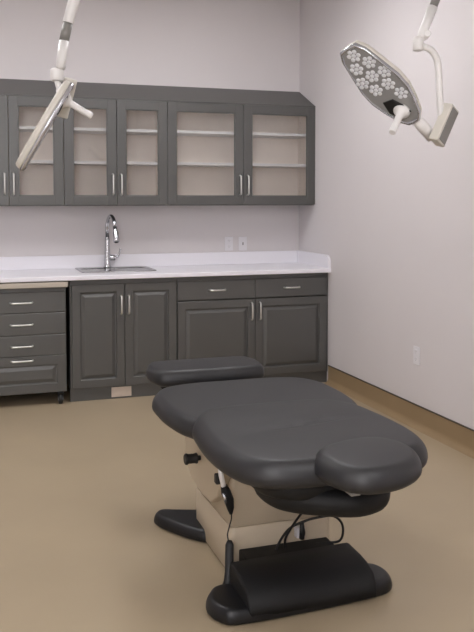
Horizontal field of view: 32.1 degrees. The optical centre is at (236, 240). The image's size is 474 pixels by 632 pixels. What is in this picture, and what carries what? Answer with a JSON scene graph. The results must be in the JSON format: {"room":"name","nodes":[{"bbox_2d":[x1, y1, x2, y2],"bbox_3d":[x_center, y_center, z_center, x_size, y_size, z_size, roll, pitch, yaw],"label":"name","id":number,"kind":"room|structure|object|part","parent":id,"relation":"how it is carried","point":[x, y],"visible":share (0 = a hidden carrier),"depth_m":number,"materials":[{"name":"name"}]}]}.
{"room":"operating room","nodes":[
{"label":"operating room","id":0,"kind":"room"},
{"bbox_2d":[0,0,299,256],"bbox_3d":[-1.570,-0.389,6.381,4.600,3.250,0.100,-1,3,-19],"label":"wall","id":1,"kind":"structure","parent":0,"point":[224,44],"depth_m":6.60,"materials":[{"name":"paint"}]},
{"bbox_2d":[0,95,63,205],"bbox_3d":[-1.692,-0.651,6.076,0.784,0.794,0.372,-1,3,-19],"label":"upper cabinet","id":2,"kind":"object","parent":1,"relation":"attached to","point":[41,183],"visible":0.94,"depth_m":6.04,"materials":[{"name":"laminate"}]},
{"bbox_3d":[-1.833,-0.643,5.882,0.388,0.786,0.020,-1,3,-19],"label":"door","id":3,"kind":"part","parent":2,"relation":"part of","materials":[{"name":"grey paint"}]},
{"bbox_3d":[-1.669,-0.405,5.920,0.013,0.168,0.038,-1,3,-19],"label":"handle","id":4,"kind":"part","parent":2,"relation":"part of","materials":[{"name":"silver metal"}]},
{"bbox_3d":[-1.608,-0.406,5.940,0.013,0.168,0.038,-1,3,-19],"label":"handle","id":5,"kind":"part","parent":2,"relation":"part of","materials":[{"name":"silver metal"}]},
{"bbox_3d":[-1.701,-0.260,6.123,0.784,0.008,0.314,-1,3,-19],"label":"panel","id":6,"kind":"part","parent":2,"relation":"part of","materials":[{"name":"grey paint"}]},
{"bbox_2d":[19,126,52,132],"bbox_3d":[-1.703,-0.826,6.101,0.746,0.022,0.283,-1,3,-19],"label":"shelf","id":7,"kind":"object","parent":2,"relation":"attached to","point":[22,129],"depth_m":6.06,"materials":[{"name":"white laminate"}]},
{"bbox_2d":[28,160,52,164],"bbox_3d":[-1.703,-0.580,6.113,0.746,0.022,0.283,-1,3,-19],"label":"shelf","id":8,"kind":"object","parent":2,"relation":"attached to","point":[33,162],"depth_m":6.07,"materials":[{"name":"white laminate"}]},
{"bbox_2d":[63,98,167,205],"bbox_3d":[-0.949,-0.664,6.327,0.784,0.794,0.372,-1,3,-19],"label":"upper cabinet","id":9,"kind":"object","parent":1,"relation":"attached to","point":[117,156],"visible":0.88,"depth_m":6.30,"materials":[{"name":"laminate"}]},
{"bbox_3d":[-1.091,-0.656,6.133,0.388,0.786,0.020,-1,3,-19],"label":"door","id":10,"kind":"part","parent":9,"relation":"part of","materials":[{"name":"grey paint"}]},
{"bbox_2d":[74,127,156,134],"bbox_3d":[-0.961,-0.838,6.352,0.746,0.022,0.283,-1,3,-19],"label":"shelf","id":11,"kind":"object","parent":9,"relation":"attached to","point":[77,130],"depth_m":6.31,"materials":[{"name":"white laminate"}]},
{"bbox_3d":[-0.959,-0.272,6.374,0.784,0.008,0.314,-1,3,-19],"label":"panel","id":12,"kind":"part","parent":9,"relation":"part of","materials":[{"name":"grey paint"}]},
{"bbox_2d":[74,161,157,165],"bbox_3d":[-0.961,-0.593,6.364,0.746,0.022,0.283,-1,3,-19],"label":"shelf","id":13,"kind":"object","parent":9,"relation":"attached to","point":[76,163],"depth_m":6.28,"materials":[{"name":"white laminate"}]},
{"bbox_3d":[-0.866,-0.419,6.191,0.013,0.168,0.038,-1,3,-19],"label":"handle","id":14,"kind":"part","parent":9,"relation":"part of","materials":[{"name":"silver metal"}]},
{"bbox_3d":[-0.719,-0.662,6.258,0.388,0.786,0.020,-1,3,-19],"label":"door","id":15,"kind":"part","parent":9,"relation":"part of","materials":[{"name":"grey paint"}]},
{"bbox_2d":[0,250,296,269],"bbox_3d":[-1.181,0.167,6.477,3.580,0.102,0.019,-1,3,-19],"label":"backsplash","id":16,"kind":"structure","parent":1,"relation":"attached to","point":[250,257],"depth_m":6.63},
{"bbox_2d":[0,79,315,106],"bbox_3d":[-0.743,-1.146,6.392,2.800,0.163,0.334,-1,3,-19],"label":"crown molding","id":17,"kind":"structure","parent":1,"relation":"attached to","point":[9,87],"depth_m":6.43,"materials":[{"name":"grey paint"}]},
{"bbox_2d":[225,237,232,250],"bbox_3d":[-0.067,0.028,6.853,0.072,0.116,0.008,-1,3,-19],"label":"wall outlet","id":18,"kind":"object","parent":1,"relation":"attached to","point":[228,240],"visible":1,"depth_m":6.85,"materials":[{"name":"plastic"}]},
{"bbox_2d":[167,102,314,205],"bbox_3d":[0.006,-0.680,6.650,1.233,0.794,0.372,-1,3,-19],"label":"upper cabinet","id":19,"kind":"object","parent":1,"relation":"attached to","point":[218,154],"visible":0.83,"depth_m":6.71,"materials":[{"name":"laminate"}]},
{"bbox_3d":[-0.241,-0.670,6.420,0.613,0.786,0.020,-1,3,-19],"label":"door","id":20,"kind":"part","parent":19,"relation":"part of","materials":[{"name":"grey paint"}]},
{"bbox_3d":[-0.003,-0.289,6.697,1.233,0.008,0.314,-1,3,-19],"label":"panel","id":21,"kind":"part","parent":19,"relation":"part of","materials":[{"name":"grey paint"}]},
{"bbox_3d":[0.029,-0.434,6.493,0.013,0.168,0.038,-1,3,-19],"label":"handle","id":22,"kind":"part","parent":19,"relation":"part of","materials":[{"name":"silver metal"}]},
{"bbox_2d":[177,130,305,138],"bbox_3d":[-0.005,-0.854,6.675,1.195,0.022,0.283,-1,3,-19],"label":"shelf","id":23,"kind":"object","parent":19,"relation":"attached to","point":[181,134],"depth_m":6.68,"materials":[{"name":"white laminate"}]},
{"bbox_2d":[177,162,305,167],"bbox_3d":[-0.005,-0.609,6.687,1.195,0.022,0.283,-1,3,-19],"label":"shelf","id":24,"kind":"object","parent":19,"relation":"attached to","point":[179,164],"depth_m":6.67,"materials":[{"name":"white laminate"}]},
{"bbox_3d":[0.090,-0.435,6.514,0.013,0.168,0.038,-1,3,-19],"label":"handle","id":25,"kind":"part","parent":19,"relation":"part of","materials":[{"name":"silver metal"}]},
{"bbox_3d":[0.343,-0.680,6.617,0.613,0.786,0.020,-1,3,-19],"label":"door","id":26,"kind":"part","parent":19,"relation":"part of","materials":[{"name":"grey paint"}]},
{"bbox_2d":[239,237,246,250],"bbox_3d":[0.049,0.028,6.892,0.072,0.116,0.009,-1,3,-19],"label":"wall outlet","id":27,"kind":"object","parent":1,"relation":"attached to","point":[242,240],"visible":1,"depth_m":6.89,"materials":[{"name":"plastic"}]},
{"bbox_2d":[0,382,473,631],"bbox_3d":[-0.368,1.362,2.912,4.400,0.100,7.400,-1,3,-19],"label":"floor","id":28,"kind":"structure","parent":0,"point":[84,484],"depth_m":3.55,"materials":[{"name":"plastic"}]},
{"bbox_2d":[0,281,67,403],"bbox_3d":[-1.582,0.720,5.996,0.639,0.873,0.586,-1,3,-19],"label":"cart","id":29,"kind":"object","parent":28,"relation":"on","point":[32,314],"visible":0.98,"depth_m":5.77,"materials":[{"name":"grey paint"}]},
{"bbox_3d":[-1.495,0.437,5.721,0.162,0.013,0.038,-1,3,-19],"label":"handle","id":30,"kind":"part","parent":29,"relation":"part of","materials":[{"name":"silver metal"}]},
{"bbox_3d":[-1.495,0.843,5.742,0.162,0.013,0.038,-1,3,-19],"label":"handle","id":31,"kind":"part","parent":29,"relation":"part of","materials":[{"name":"silver metal"}]},
{"bbox_3d":[-1.495,0.742,5.737,0.162,0.013,0.038,-1,3,-19],"label":"handle","id":32,"kind":"part","parent":29,"relation":"part of","materials":[{"name":"silver metal"}]},
{"bbox_3d":[-1.495,0.590,5.729,0.162,0.013,0.038,-1,3,-19],"label":"handle","id":33,"kind":"part","parent":29,"relation":"part of","materials":[{"name":"silver metal"}]},
{"bbox_3d":[-1.504,0.740,5.762,0.609,0.145,0.019,-1,3,-19],"label":"drawer","id":34,"kind":"part","parent":29,"relation":"part of","materials":[{"name":"grey paint"}]},
{"bbox_3d":[-1.504,0.589,5.754,0.609,0.153,0.019,-1,3,-19],"label":"drawer","id":35,"kind":"part","parent":29,"relation":"part of","materials":[{"name":"grey paint"}]},
{"bbox_3d":[-1.504,0.436,5.747,0.609,0.147,0.019,-1,3,-19],"label":"drawer","id":36,"kind":"part","parent":29,"relation":"part of","materials":[{"name":"grey paint"}]},
{"bbox_3d":[-1.504,0.947,5.772,0.609,0.263,0.020,-1,3,-19],"label":"drawer","id":37,"kind":"part","parent":29,"relation":"part of","materials":[{"name":"grey paint"}]},
{"bbox_2d":[66,277,176,401],"bbox_3d":[-0.906,0.703,6.265,0.783,0.880,0.646,-1,3,-19],"label":"base cabinet","id":38,"kind":"object","parent":28,"relation":"on","point":[115,328],"visible":0.96,"depth_m":5.99,"materials":[{"name":"grey paint"}]},
{"bbox_3d":[-0.998,0.688,5.941,0.378,0.747,0.020,-1,3,-19],"label":"door","id":39,"kind":"part","parent":38,"relation":"part of","materials":[{"name":"grey paint"}]},
{"bbox_3d":[-0.845,1.107,6.034,0.147,0.072,0.005,-1,3,-19],"label":"toe kick plate","id":40,"kind":"part","parent":38,"relation":"part of","materials":[{"name":"beige metal"}]},
{"bbox_3d":[-0.835,0.468,5.956,0.013,0.148,0.038,-1,3,-19],"label":"handle","id":41,"kind":"part","parent":38,"relation":"part of","materials":[{"name":"silver metal"}]},
{"bbox_3d":[-0.782,0.467,5.974,0.013,0.148,0.038,-1,3,-19],"label":"handle","id":42,"kind":"part","parent":38,"relation":"part of","materials":[{"name":"silver metal"}]},
{"bbox_3d":[-0.634,0.682,6.064,0.384,0.747,0.020,-1,3,-19],"label":"door","id":43,"kind":"part","parent":38,"relation":"part of","materials":[{"name":"grey paint"}]},
{"bbox_2d":[176,273,327,381],"bbox_3d":[0.050,0.687,6.588,1.232,0.880,0.646,-1,3,-19],"label":"base cabinet","id":44,"kind":"object","parent":28,"relation":"on","point":[278,321],"visible":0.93,"depth_m":6.33,"materials":[{"name":"grey paint"}]},
{"bbox_2d":[0,250,330,282],"bbox_3d":[-1.071,0.199,6.184,3.599,0.136,0.647,-1,3,-19],"label":"countertop","id":45,"kind":"structure","parent":44,"relation":"on","point":[167,265],"depth_m":6.43,"materials":[{"name":"white stone"}]},
{"bbox_2d":[103,214,120,267],"bbox_3d":[-0.944,0.008,6.376,0.141,0.417,0.287,-1,3,-19],"label":"faucet","id":46,"kind":"object","parent":45,"relation":"on","point":[108,257],"visible":1,"depth_m":6.45,"materials":[{"name":"silver metal"}]},
{"bbox_3d":[-0.975,-0.125,6.375,0.030,0.152,0.224,-1,3,-26],"label":"spout","id":47,"kind":"part","parent":46,"relation":"part of","materials":[{"name":"silver metal"}]},
{"bbox_2d":[75,266,156,272],"bbox_3d":[-0.934,0.298,6.329,0.564,0.158,0.422,-1,3,-19],"label":"sink","id":48,"kind":"object","parent":45,"relation":"in","point":[122,268],"visible":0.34,"depth_m":6.33,"materials":[{"name":"silver metal"}]},
{"bbox_3d":[-0.152,0.373,6.212,0.611,0.145,0.019,-1,3,-19],"label":"drawer","id":49,"kind":"part","parent":44,"relation":"part of","materials":[{"name":"grey paint"}]},
{"bbox_3d":[-0.152,0.749,6.230,0.611,0.595,0.020,-1,3,-19],"label":"door","id":50,"kind":"part","parent":44,"relation":"part of","materials":[{"name":"grey paint"}]},
{"bbox_3d":[0.115,0.542,6.282,0.013,0.148,0.038,-1,3,-19],"label":"handle","id":51,"kind":"part","parent":44,"relation":"part of","materials":[{"name":"silver metal"}]},
{"bbox_3d":[0.179,0.541,6.303,0.013,0.148,0.038,-1,3,-19],"label":"handle","id":52,"kind":"part","parent":44,"relation":"part of","materials":[{"name":"silver metal"}]},
{"bbox_3d":[0.421,0.363,6.406,0.595,0.145,0.019,-1,3,-19],"label":"drawer","id":53,"kind":"part","parent":44,"relation":"part of","materials":[{"name":"grey paint"}]},
{"bbox_3d":[0.421,0.740,6.424,0.595,0.595,0.020,-1,3,-19],"label":"door","id":54,"kind":"part","parent":44,"relation":"part of","materials":[{"name":"grey paint"}]},
{"bbox_2d":[146,356,427,624],"bbox_3d":[0.113,0.945,3.231,0.815,0.701,1.907,-1,3,-19],"label":"table","id":55,"kind":"object","parent":28,"relation":"on","point":[293,454],"visible":0.99,"depth_m":2.95,"materials":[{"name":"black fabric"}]},
{"bbox_3d":[-0.183,0.901,3.406,0.070,0.046,0.046,-1,3,-19],"label":"knob","id":56,"kind":"part","parent":55,"relation":"part of","materials":[{"name":"black plastic"}]},
{"bbox_2d":[146,356,264,386],"bbox_3d":[-0.152,0.626,3.969,0.567,0.079,0.303,-1,3,-19],"label":"cushion","id":57,"kind":"object","parent":55,"relation":"on","point":[168,373],"depth_m":3.86,"materials":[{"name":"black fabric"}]},
{"bbox_2d":[218,469,233,583],"bbox_3d":[-0.044,1.071,3.036,0.060,0.451,0.139,0,3,3],"label":"hand control","id":58,"kind":"object","parent":55,"relation":"hanging from","point":[226,493],"visible":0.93,"depth_m":3.06,"materials":[{"name":"black plastic"}]},
{"bbox_3d":[-0.027,1.074,3.083,0.022,0.114,0.016,-1,3,-19],"label":"cord","id":59,"kind":"part","parent":58,"relation":"part of","materials":[{"name":"black rubber"}]},
{"bbox_2d":[152,377,356,438],"bbox_3d":[0.069,0.662,3.316,0.781,0.082,0.673,-1,3,-19],"label":"seat cushion","id":60,"kind":"object","parent":55,"relation":"on","point":[183,408],"depth_m":3.22,"materials":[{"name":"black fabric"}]},
{"bbox_2d":[239,537,333,560],"bbox_3d":[0.199,1.231,3.181,0.370,0.090,0.109,-1,3,-19],"label":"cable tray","id":61,"kind":"object","parent":55,"relation":"on","point":[262,548],"depth_m":3.19,"materials":[{"name":"black plastic"}]},
{"bbox_3d":[0.236,1.229,3.007,0.494,0.105,0.245,-1,3,-19],"label":"motor","id":62,"kind":"part","parent":55,"relation":"part of","materials":[{"name":"black plastic"}]},
{"bbox_2d":[192,399,427,488],"bbox_3d":[0.230,0.681,2.843,0.720,0.091,0.760,-1,3,-19],"label":"cushion","id":63,"kind":"object","parent":55,"relation":"on","point":[278,443],"depth_m":2.73,"materials":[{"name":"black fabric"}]},
{"bbox_2d":[254,489,390,517],"bbox_3d":[0.297,0.805,2.674,0.443,0.085,0.358,-1,3,-19],"label":"tray","id":64,"kind":"object","parent":55,"relation":"on","point":[316,502],"depth_m":2.53,"materials":[{"name":"black plastic"}]},
{"bbox_2d":[299,0,473,429],"bbox_3d":[1.763,-0.247,3.553,0.100,3.250,7.400,-1,3,-19],"label":"wall","id":65,"kind":"structure","parent":0,"point":[393,215],"depth_m":5.49,"materials":[{"name":"paint"}]},
{"bbox_2d":[324,365,473,458],"bbox_3d":[1.792,1.220,3.313,0.045,0.144,6.788,-1,3,-19],"label":"baseboard","id":66,"kind":"structure","parent":65,"relation":"attached to","point":[455,435],"depth_m":5.38,"materials":[{"name":"plastic"}]},
{"bbox_2d":[413,346,419,364],"bbox_3d":[1.144,0.735,5.263,0.008,0.116,0.072,-1,3,-19],"label":"wall outlet","id":67,"kind":"object","parent":65,"relation":"attached to","point":[416,350],"visible":1,"depth_m":5.25,"materials":[{"name":"plastic"}]},
{"bbox_3d":[-0.368,-1.884,2.749,4.600,0.100,7.600,-1,3,-19],"label":"ceiling","id":68,"kind":"structure","parent":0,"visible":0},
{"bbox_2d":[16,0,92,170],"bbox_3d":[-0.723,-1.080,3.459,0.420,1.575,0.199,-1,3,-19],"label":"light","id":69,"kind":"object","parent":68,"relation":"hanging from","point":[61,103],"visible":1,"depth_m":3.45,"materials":[{"name":"white metal"}]},
{"bbox_3d":[-0.723,-0.603,3.505,0.064,0.130,0.026,1,3,20],"label":"plate","id":70,"kind":"part","parent":69,"relation":"part of","materials":[{"name":"beige ceramic"}]},
{"bbox_3d":[-0.660,-1.112,3.482,0.153,0.402,0.050,-1,3,-19],"label":"spring arm","id":71,"kind":"part","parent":69,"relation":"part of","materials":[{"name":"white metal"}]},
{"bbox_3d":[-0.678,-0.568,3.488,0.138,0.107,0.068,-1,3,-19],"label":"handle","id":72,"kind":"part","parent":69,"relation":"part of","materials":[{"name":"white plastic"}]},
{"bbox_2d":[340,0,458,146],"bbox_3d":[0.702,-1.116,3.262,0.631,1.484,0.191,-1,3,-19],"label":"light","id":73,"kind":"object","parent":68,"relation":"hanging from","point":[382,83],"visible":1,"depth_m":3.26,"materials":[{"name":"white metal"}]},
{"bbox_3d":[0.566,-0.608,3.238,0.316,0.274,0.168,-1,3,-19],"label":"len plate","id":74,"kind":"part","parent":73,"relation":"part of","materials":[{"name":"grey plastic"}]},
{"bbox_3d":[0.643,-0.476,3.251,0.068,0.127,0.126,1,3,22],"label":"handle","id":75,"kind":"part","parent":73,"relation":"part of","materials":[{"name":"white plastic"}]},
{"bbox_3d":[0.853,-0.461,3.320,0.105,0.150,0.031,-1,3,-19],"label":"plate","id":76,"kind":"part","parent":73,"relation":"part of","materials":[{"name":"grey plastic"}]}
]}

